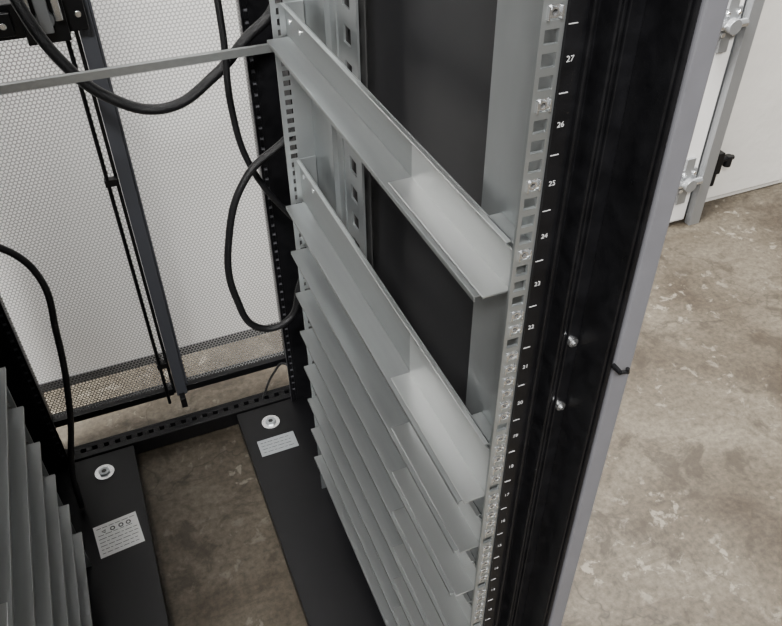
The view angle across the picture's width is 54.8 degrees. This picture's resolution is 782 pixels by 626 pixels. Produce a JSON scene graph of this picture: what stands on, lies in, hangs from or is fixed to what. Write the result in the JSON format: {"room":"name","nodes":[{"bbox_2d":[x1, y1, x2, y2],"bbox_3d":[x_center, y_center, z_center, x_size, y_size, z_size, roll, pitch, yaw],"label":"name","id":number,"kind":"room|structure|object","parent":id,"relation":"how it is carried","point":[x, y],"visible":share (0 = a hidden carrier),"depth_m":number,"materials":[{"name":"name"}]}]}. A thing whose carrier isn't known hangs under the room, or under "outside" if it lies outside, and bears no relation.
{"room":"server room","nodes":[
{"label":"server room","id":0,"kind":"room"},
{"bbox_2d":[44,182,781,625],"bbox_3d":[1.069,1.947,0.005,11.000,0.100,6.900,-15,42,-17],"label":"floor","id":1,"kind":"structure","parent":0,"point":[684,528],"depth_m":1.82,"materials":[{"name":"concrete"}]},
{"bbox_2d":[0,301,68,476],"bbox_3d":[-0.781,-0.452,1.039,0.078,2.300,0.230,-15,42,-17],"label":"upright","id":2,"kind":"object","parent":1,"relation":"on","point":[22,386],"visible":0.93,"depth_m":1.61,"materials":[{"name":"black paint"}]},
{"bbox_2d":[0,31,175,427],"bbox_3d":[-0.710,-0.587,1.162,0.346,2.190,0.041,-15,42,-17],"label":"door","id":3,"kind":"structure","parent":2,"relation":"attached to","point":[120,402],"depth_m":1.58,"materials":[{"name":"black metal"}]},
{"bbox_2d":[49,446,170,625],"bbox_3d":[-0.533,0.655,1.450,0.220,0.068,0.985,-15,42,-17],"label":"base","id":4,"kind":"object","parent":1,"relation":"on","point":[125,587],"visible":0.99,"depth_m":1.60,"materials":[{"name":"black metal"}]},
{"bbox_2d":[0,244,84,508],"bbox_3d":[-0.660,0.138,1.443,0.135,0.736,0.012,-15,42,-17],"label":"power cable","id":5,"kind":"object","parent":4,"relation":"on","point":[28,264],"visible":1,"depth_m":1.41,"materials":[{"name":"black rubber"}]},
{"bbox_2d":[7,387,90,567],"bbox_3d":[-0.638,-0.267,0.768,0.051,2.240,0.218,-7,40,-7],"label":"column","id":6,"kind":"structure","parent":4,"relation":"on","point":[11,403],"depth_m":1.32,"materials":[{"name":"metal"}]},
{"bbox_2d":[93,511,144,558],"bbox_3d":[-0.586,0.476,1.624,0.092,0.001,0.085,-19,43,-21],"label":"warning label","id":7,"kind":"object","parent":4,"relation":"on","point":[121,533],"visible":1,"depth_m":1.62,"materials":[{"name":"white paper"}]},
{"bbox_3d":[-0.424,0.027,0.411,0.041,2.240,0.097,-15,42,-17],"label":"column","id":8,"kind":"structure","parent":4,"relation":"on","visible":0},
{"bbox_2d":[0,367,13,625],"bbox_3d":[-0.517,0.258,0.948,0.060,0.050,0.643,-15,42,-17],"label":"shelf rail","id":9,"kind":"object","parent":8,"relation":"attached to","point":[6,577],"visible":1,"depth_m":0.97,"materials":[{"name":"metal"}]},
{"bbox_2d":[7,405,35,625],"bbox_3d":[-0.516,0.327,1.004,0.060,0.050,0.643,-15,42,-17],"label":"shelf rail","id":10,"kind":"object","parent":8,"relation":"attached to","point":[22,564],"visible":0.66,"depth_m":1.07,"materials":[{"name":"metal"}]},
{"bbox_2d":[26,441,53,625],"bbox_3d":[-0.516,0.395,1.061,0.060,0.050,0.643,-15,42,-17],"label":"shelf rail","id":11,"kind":"object","parent":8,"relation":"attached to","point":[42,593],"visible":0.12,"depth_m":1.15,"materials":[{"name":"metal"}]},
{"bbox_2d":[43,474,68,625],"bbox_3d":[-0.515,0.464,1.118,0.060,0.050,0.643,-15,42,-17],"label":"shelf rail","id":12,"kind":"object","parent":8,"relation":"attached to","point":[58,589],"visible":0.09,"depth_m":1.23,"materials":[{"name":"metal"}]},
{"bbox_2d":[58,504,81,625],"bbox_3d":[-0.514,0.532,1.175,0.060,0.050,0.643,-15,42,-17],"label":"shelf rail","id":13,"kind":"object","parent":8,"relation":"attached to","point":[73,606],"visible":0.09,"depth_m":1.31,"materials":[{"name":"metal"}]},
{"bbox_2d":[72,532,92,625],"bbox_3d":[-0.513,0.600,1.232,0.060,0.050,0.643,-15,42,-17],"label":"shelf rail","id":14,"kind":"object","parent":8,"relation":"attached to","point":[83,591],"visible":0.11,"depth_m":1.39,"materials":[{"name":"metal"}]},
{"bbox_2d":[65,385,290,461],"bbox_3d":[-0.335,-0.279,0.825,0.692,2.300,1.080,-15,42,-17],"label":"frame","id":15,"kind":"object","parent":1,"relation":"on","point":[170,431],"visible":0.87,"depth_m":1.87,"materials":[{"name":"black metal"}]},
{"bbox_2d":[262,362,286,398],"bbox_3d":[-0.287,0.168,1.901,0.088,0.090,0.038,-6,40,-6],"label":"power cable","id":16,"kind":"object","parent":15,"relation":"on","point":[281,363],"visible":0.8,"depth_m":1.90,"materials":[{"name":"black rubber"}]},
{"bbox_2d":[344,0,496,404],"bbox_3d":[-0.022,-0.378,0.925,0.006,2.200,0.880,-15,42,-17],"label":"panel","id":17,"kind":"object","parent":15,"relation":"attached to","point":[429,62],"visible":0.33,"depth_m":0.87,"materials":[{"name":"black metal"}]},
{"bbox_2d":[489,0,692,625],"bbox_3d":[0.135,-0.101,0.581,0.056,2.270,0.157,-15,42,-17],"label":"upright","id":18,"kind":"object","parent":15,"relation":"attached to","point":[632,49],"visible":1,"depth_m":0.57,"materials":[{"name":"black metal"}]},
{"bbox_2d":[555,337,577,410],"bbox_3d":[0.153,0.055,0.657,0.009,0.087,0.006,-15,42,-17],"label":"bolts","id":19,"kind":"object","parent":18,"relation":"attached to","point":[572,342],"visible":1,"depth_m":0.63,"materials":[{"name":"silver metal"}]},
{"bbox_2d":[544,0,728,625],"bbox_3d":[-0.025,-0.377,0.923,0.023,2.280,1.102,-15,42,-17],"label":"panel","id":20,"kind":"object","parent":15,"relation":"attached to","point":[706,19],"depth_m":0.54,"materials":[{"name":"grey paint"}]},
{"bbox_2d":[611,363,629,374],"bbox_3d":[0.183,0.044,0.601,0.011,0.006,0.012,-15,42,-17],"label":"hook","id":21,"kind":"object","parent":20,"relation":"attached to","point":[614,366],"visible":1,"depth_m":0.60,"materials":[{"name":"black metal"}]},
{"bbox_2d":[238,0,316,400],"bbox_3d":[-0.214,-0.606,1.217,0.078,2.300,0.230,-15,42,-17],"label":"upright","id":22,"kind":"object","parent":1,"relation":"on","point":[261,68],"visible":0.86,"depth_m":1.52,"materials":[{"name":"black paint"}]},
{"bbox_2d":[9,0,270,114],"bbox_3d":[-0.376,-0.477,1.165,0.446,0.354,0.060,-11,41,-12],"label":"power cable","id":23,"kind":"object","parent":22,"relation":"attached to","point":[19,6],"visible":0.84,"depth_m":1.23,"materials":[{"name":"black rubber"}]},
{"bbox_2d":[79,0,285,407],"bbox_3d":[-0.387,-0.666,1.257,0.343,2.195,0.061,-15,42,-17],"label":"door","id":24,"kind":"structure","parent":22,"relation":"attached to","point":[90,38],"depth_m":1.58,"materials":[{"name":"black metal"}]},
{"bbox_2d":[0,0,88,45],"bbox_3d":[-0.584,-0.506,1.226,0.155,0.128,0.080,-15,42,-17],"label":"door lock","id":25,"kind":"object","parent":24,"relation":"attached to","point":[57,19],"visible":0.78,"depth_m":1.24,"materials":[{"name":"black metal"}]},
{"bbox_2d":[214,0,292,220],"bbox_3d":[-0.225,-0.427,1.224,0.120,0.704,0.032,-15,42,-17],"label":"power cable","id":26,"kind":"object","parent":22,"relation":"attached to","point":[217,3],"visible":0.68,"depth_m":1.25,"materials":[{"name":"black rubber"}]},
{"bbox_2d":[224,127,304,331],"bbox_3d":[-0.226,-0.140,1.383,0.178,0.439,0.024,-15,42,-17],"label":"power cable","id":27,"kind":"object","parent":22,"relation":"attached to","point":[280,144],"visible":0.7,"depth_m":1.36,"materials":[{"name":"black rubber"}]},
{"bbox_2d":[236,396,385,625],"bbox_3d":[-0.097,0.536,1.587,0.220,0.068,0.985,-15,42,-17],"label":"base","id":28,"kind":"object","parent":1,"relation":"on","point":[331,586],"visible":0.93,"depth_m":1.64,"materials":[{"name":"black metal"}]},
{"bbox_2d":[257,431,298,456],"bbox_3d":[-0.272,0.314,1.815,0.090,0.001,0.050,-15,42,-17],"label":"warning label","id":29,"kind":"object","parent":28,"relation":"on","point":[275,444],"visible":1,"depth_m":1.81,"materials":[{"name":"white paper"}]},
{"bbox_2d":[269,0,372,488],"bbox_3d":[-0.083,-0.418,0.942,0.051,2.240,0.218,-25,46,-26],"label":"mounting rail","id":30,"kind":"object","parent":28,"relation":"on","point":[315,135],"depth_m":1.08,"materials":[{"name":"metal"}]},
{"bbox_2d":[0,43,272,94],"bbox_3d":[-0.394,-0.312,0.990,0.509,0.011,0.007,-15,42,-17],"label":"bar","id":31,"kind":"object","parent":30,"relation":"attached to","point":[56,80],"visible":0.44,"depth_m":1.00,"materials":[{"name":"metal"}]},
{"bbox_2d":[465,0,567,625],"bbox_3d":[0.097,-0.114,0.574,0.027,2.240,0.104,-5,40,-6],"label":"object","id":32,"kind":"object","parent":28,"relation":"on","point":[527,46],"depth_m":0.58,"materials":[{"name":"metal"}]},
{"bbox_2d":[314,455,396,625],"bbox_3d":[-0.018,0.466,1.387,0.060,0.050,0.643,-15,42,-17],"label":"shelf rail","id":33,"kind":"object","parent":32,"relation":"attached to","point":[387,616],"visible":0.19,"depth_m":1.44,"materials":[{"name":"metal"}]},
{"bbox_2d":[311,427,409,625],"bbox_3d":[-0.019,0.397,1.330,0.060,0.050,0.643,-15,42,-17],"label":"shelf rail","id":34,"kind":"object","parent":32,"relation":"attached to","point":[376,565],"visible":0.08,"depth_m":1.36,"materials":[{"name":"metal"}]},
{"bbox_2d":[308,396,424,625],"bbox_3d":[-0.020,0.329,1.273,0.060,0.050,0.643,-15,42,-17],"label":"shelf rail","id":35,"kind":"object","parent":32,"relation":"attached to","point":[409,608],"visible":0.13,"depth_m":1.28,"materials":[{"name":"metal"}]},
{"bbox_2d":[304,363,442,625],"bbox_3d":[-0.021,0.261,1.216,0.060,0.050,0.643,-15,42,-17],"label":"shelf rail","id":36,"kind":"object","parent":32,"relation":"attached to","point":[409,574],"visible":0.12,"depth_m":1.19,"materials":[{"name":"metal"}]},
{"bbox_2d":[300,324,478,625],"bbox_3d":[-0.021,0.192,1.160,0.060,0.050,0.643,-15,42,-17],"label":"shelf rail","id":37,"kind":"object","parent":32,"relation":"attached to","point":[453,610],"visible":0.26,"depth_m":1.09,"materials":[{"name":"metal"}]},
{"bbox_2d":[296,283,484,595],"bbox_3d":[-0.022,0.124,1.103,0.060,0.050,0.643,-15,42,-17],"label":"shelf rail","id":38,"kind":"object","parent":32,"relation":"attached to","point":[457,570],"visible":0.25,"depth_m":1.03,"materials":[{"name":"metal"}]},
{"bbox_2d":[291,236,490,552],"bbox_3d":[-0.023,0.056,1.046,0.060,0.050,0.643,-15,42,-17],"label":"shelf rail","id":39,"kind":"object","parent":32,"relation":"attached to","point":[460,524],"visible":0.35,"depth_m":0.97,"materials":[{"name":"metal"}]},
{"bbox_2d":[286,156,496,504],"bbox_3d":[-0.024,-0.023,0.981,0.060,0.077,0.643,-15,42,-17],"label":"shelf rail","id":40,"kind":"object","parent":32,"relation":"attached to","point":[457,441],"visible":0.83,"depth_m":0.92,"materials":[{"name":"metal"}]},
{"bbox_2d":[267,0,528,301],"bbox_3d":[-0.026,-0.217,0.819,0.060,0.048,0.643,-15,42,-17],"label":"shelf rail","id":41,"kind":"object","parent":32,"relation":"attached to","point":[475,246],"visible":0.98,"depth_m":0.73,"materials":[{"name":"metal"}]},
{"bbox_2d":[474,3,564,622],"bbox_3d":[-0.148,0.028,0.495,0.544,2.039,0.008,-15,42,-17],"label":"nuts","id":42,"kind":"object","parent":32,"relation":"attached to","point":[554,11],"visible":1,"depth_m":0.66,"materials":[{"name":"silver metal"}]},
{"bbox_2d":[483,0,590,625],"bbox_3d":[0.114,-0.085,0.539,0.014,2.240,0.006,-15,42,-17],"label":"label strip","id":43,"kind":"object","parent":32,"relation":"attached to","point":[577,12],"visible":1,"depth_m":0.57,"materials":[{"name":"black"}]},
{"bbox_2d":[684,0,764,224],"bbox_3d":[1.054,-1.690,1.566,0.098,3.500,0.090,-15,42,-17],"label":"door track","id":44,"kind":"object","parent":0,"point":[752,9],"depth_m":2.37,"materials":[{"name":"grey metal"}]},
{"bbox_2d":[705,0,781,201],"bbox_3d":[-0.238,-1.457,1.224,11.000,3.600,0.160,-15,42,-17],"label":"wall","id":45,"kind":"structure","parent":0,"point":[753,135],"depth_m":2.58,"materials":[{"name":"beige paint"}]},
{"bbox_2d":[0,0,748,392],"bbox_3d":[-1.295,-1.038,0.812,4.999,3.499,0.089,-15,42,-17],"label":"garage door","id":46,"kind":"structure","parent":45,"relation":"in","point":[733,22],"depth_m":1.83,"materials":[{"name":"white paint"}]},
{"bbox_2d":[710,150,734,185],"bbox_3d":[1.143,-0.506,2.621,0.076,0.130,0.042,-15,42,-17],"label":"door handle","id":47,"kind":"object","parent":46,"relation":"attached to","point":[725,160],"depth_m":2.59,"materials":[{"name":"black plastic"}]}
]}

